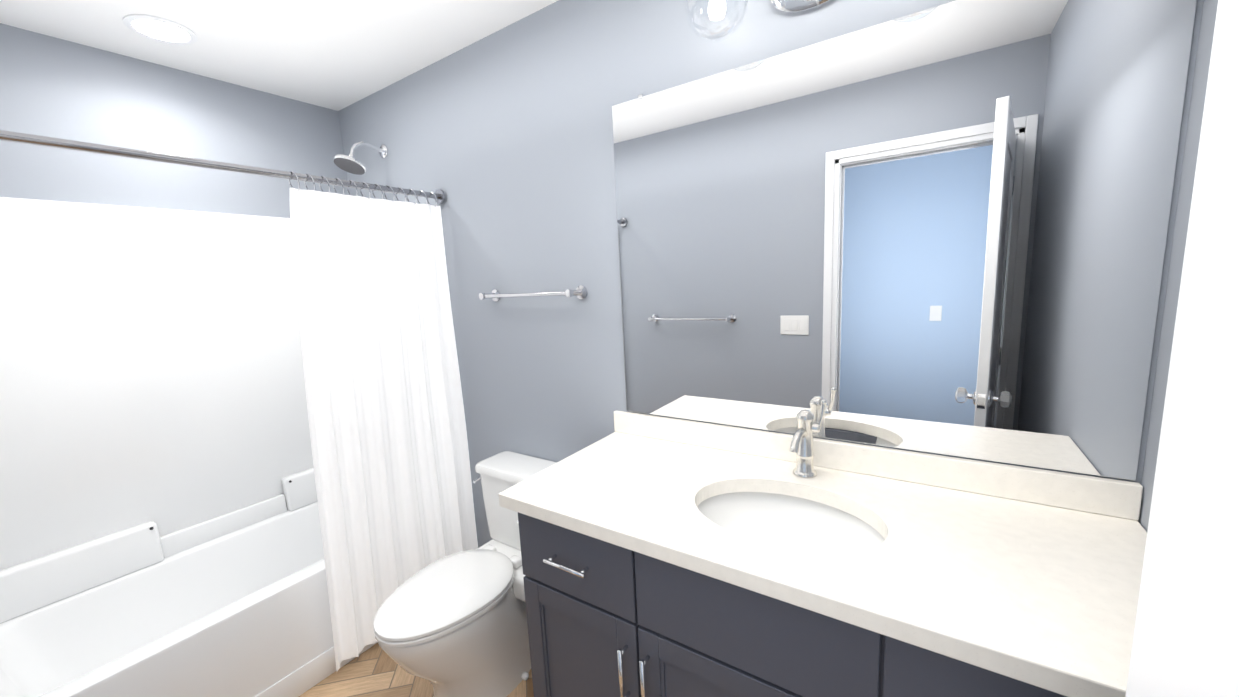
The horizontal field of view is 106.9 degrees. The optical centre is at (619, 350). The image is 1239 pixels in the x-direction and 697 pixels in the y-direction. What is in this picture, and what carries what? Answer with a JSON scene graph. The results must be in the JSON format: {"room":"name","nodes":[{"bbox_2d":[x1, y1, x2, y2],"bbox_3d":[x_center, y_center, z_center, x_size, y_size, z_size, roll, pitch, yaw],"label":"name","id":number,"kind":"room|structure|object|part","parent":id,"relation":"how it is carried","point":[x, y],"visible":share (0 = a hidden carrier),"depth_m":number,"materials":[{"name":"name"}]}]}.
{"room":"bathroom","nodes":[
{"label":"bathroom","id":0,"kind":"room"},
{"bbox_2d":[0,23,348,217],"bbox_3d":[-1.903,0.046,2.020,0.100,2.440,1.744,3,10,34],"label":"wall","id":1,"kind":"structure","parent":0,"point":[53,87],"depth_m":1.85,"materials":[{"name":"grey paint"}]},
{"bbox_2d":[0,0,557,110],"bbox_3d":[-0.533,-0.998,0.115,4.400,0.060,3.024,3,10,34],"label":"ceiling","id":2,"kind":"structure","parent":0,"point":[337,55],"depth_m":1.71,"materials":[{"name":"white paint"}]},
{"bbox_2d":[123,14,197,43],"bbox_3d":[-1.629,-1.141,1.635,0.190,0.007,0.190,3,10,34],"label":"recessed light","id":3,"kind":"object","parent":2,"relation":"in","point":[160,29],"visible":1,"depth_m":1.62,"materials":[{"name":"white"}]},
{"bbox_2d":[299,643,533,696],"bbox_3d":[-0.409,1.470,0.492,4.400,0.060,3.024,3,10,34],"label":"floor","id":4,"kind":"structure","parent":0,"point":[375,670],"depth_m":1.76,"materials":[{"name":"brown wood"}]},
{"bbox_2d":[0,197,434,696],"bbox_3d":[-1.525,0.349,1.833,0.754,1.860,1.516,3,10,34],"label":"shower","id":5,"kind":"object","parent":4,"relation":"on","point":[160,531],"visible":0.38,"depth_m":1.79,"materials":[{"name":"white plastic"}]},
{"bbox_2d":[373,451,556,696],"bbox_3d":[-0.541,0.882,1.737,0.432,0.743,0.746,3,10,34],"label":"toilet","id":6,"kind":"object","parent":4,"relation":"on","point":[454,625],"visible":0.79,"depth_m":1.60,"materials":[{"name":"white ceramic"}]},
{"bbox_2d":[502,506,1081,696],"bbox_3d":[0.424,0.848,1.168,1.292,0.882,0.597,3,10,34],"label":"bathroom vanity","id":7,"kind":"object","parent":4,"relation":"on","point":[605,618],"depth_m":0.99,"materials":[{"name":"grey wood"}]},
{"bbox_2d":[498,430,1146,696],"bbox_3d":[0.387,0.390,1.118,1.337,0.038,0.582,3,10,34],"label":"countertop","id":8,"kind":"structure","parent":7,"relation":"on","point":[1048,594],"depth_m":0.89,"materials":[{"name":"white stone"}]},
{"bbox_2d":[678,474,893,573],"bbox_3d":[0.392,0.484,1.101,0.495,0.167,0.380,3,10,34],"label":"sink","id":9,"kind":"object","parent":8,"relation":"in","point":[856,534],"depth_m":1.21,"materials":[{"name":"white ceramic"}]},
{"bbox_2d":[790,399,826,477],"bbox_3d":[0.488,0.242,1.208,0.083,0.215,0.165,3,10,34],"label":"faucet","id":10,"kind":"object","parent":8,"relation":"on","point":[801,447],"visible":1,"depth_m":1.24,"materials":[{"name":"silver metal"}]},
{"bbox_2d":[338,0,1203,547],"bbox_3d":[-0.143,-0.012,1.822,3.240,2.440,0.100,3,10,34],"label":"wall","id":11,"kind":"structure","parent":0,"point":[502,138],"depth_m":1.77,"materials":[{"name":"grey paint"}]},
{"bbox_2d":[0,130,477,670],"bbox_3d":[-1.177,0.312,1.590,0.074,1.872,1.516,3,10,34],"label":"shower curtain","id":12,"kind":"object","parent":11,"relation":"attached to","point":[388,432],"visible":0.94,"depth_m":1.85,"materials":[{"name":"white fabric"}]},
{"bbox_2d":[332,141,386,174],"bbox_3d":[-1.230,-0.921,2.176,0.144,0.159,0.242,3,10,34],"label":"shower head","id":13,"kind":"object","parent":11,"relation":"attached to","point":[349,163],"visible":1,"depth_m":2.14},
{"bbox_2d":[479,285,586,300],"bbox_3d":[-0.359,-0.223,1.815,0.522,0.051,0.084,3,10,34],"label":"towel bar","id":14,"kind":"object","parent":11,"relation":"attached to","point":[580,292],"visible":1,"depth_m":1.74,"materials":[{"name":"silver metal"}]},
{"bbox_2d":[685,0,832,40],"bbox_3d":[0.434,-0.937,1.068,0.585,0.265,0.207,3,10,34],"label":"sconce","id":15,"kind":"object","parent":11,"relation":"attached to","point":[716,10],"visible":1,"depth_m":1.17,"materials":[{"name":"silver metal"}]},
{"bbox_3d":[0.250,-0.887,1.180,0.160,0.152,0.160,3,10,34],"label":"globe glass","id":16,"kind":"part","parent":15,"relation":"part of","materials":[{"name":"glass"}]},
{"bbox_3d":[0.421,-0.902,1.055,0.160,0.152,0.160,3,10,34],"label":"globe glass","id":17,"kind":"part","parent":15,"relation":"part of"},
{"bbox_2d":[614,410,1142,521],"bbox_3d":[0.540,0.290,1.339,1.337,0.078,0.021,3,10,34],"label":"backsplash","id":18,"kind":"structure","parent":11,"relation":"attached to","point":[1095,495],"depth_m":1.17,"materials":[{"name":"white stone"}]},
{"bbox_2d":[612,0,1196,480],"bbox_3d":[0.533,-0.273,1.247,1.282,1.052,0.008,3,10,34],"label":"mirror","id":19,"kind":"object","parent":11,"relation":"attached to","point":[942,228],"visible":0.94,"depth_m":1.11,"materials":[{"name":"silver mirror"}]},
{"bbox_2d":[1138,0,1217,531],"bbox_3d":[0.679,0.189,0.237,0.100,2.440,1.644,3,10,34],"label":"wall","id":20,"kind":"structure","parent":0,"point":[1204,48],"depth_m":0.87,"materials":[{"name":"grey paint"}]},
{"bbox_2d":[1125,0,1238,696],"bbox_3d":[0.324,0.427,0.098,0.172,2.022,0.734,1,10,26],"label":"bathroom door","id":21,"kind":"structure","parent":20,"relation":"in","point":[1185,643],"depth_m":0.34,"materials":[{"name":"white wood"}]}
]}

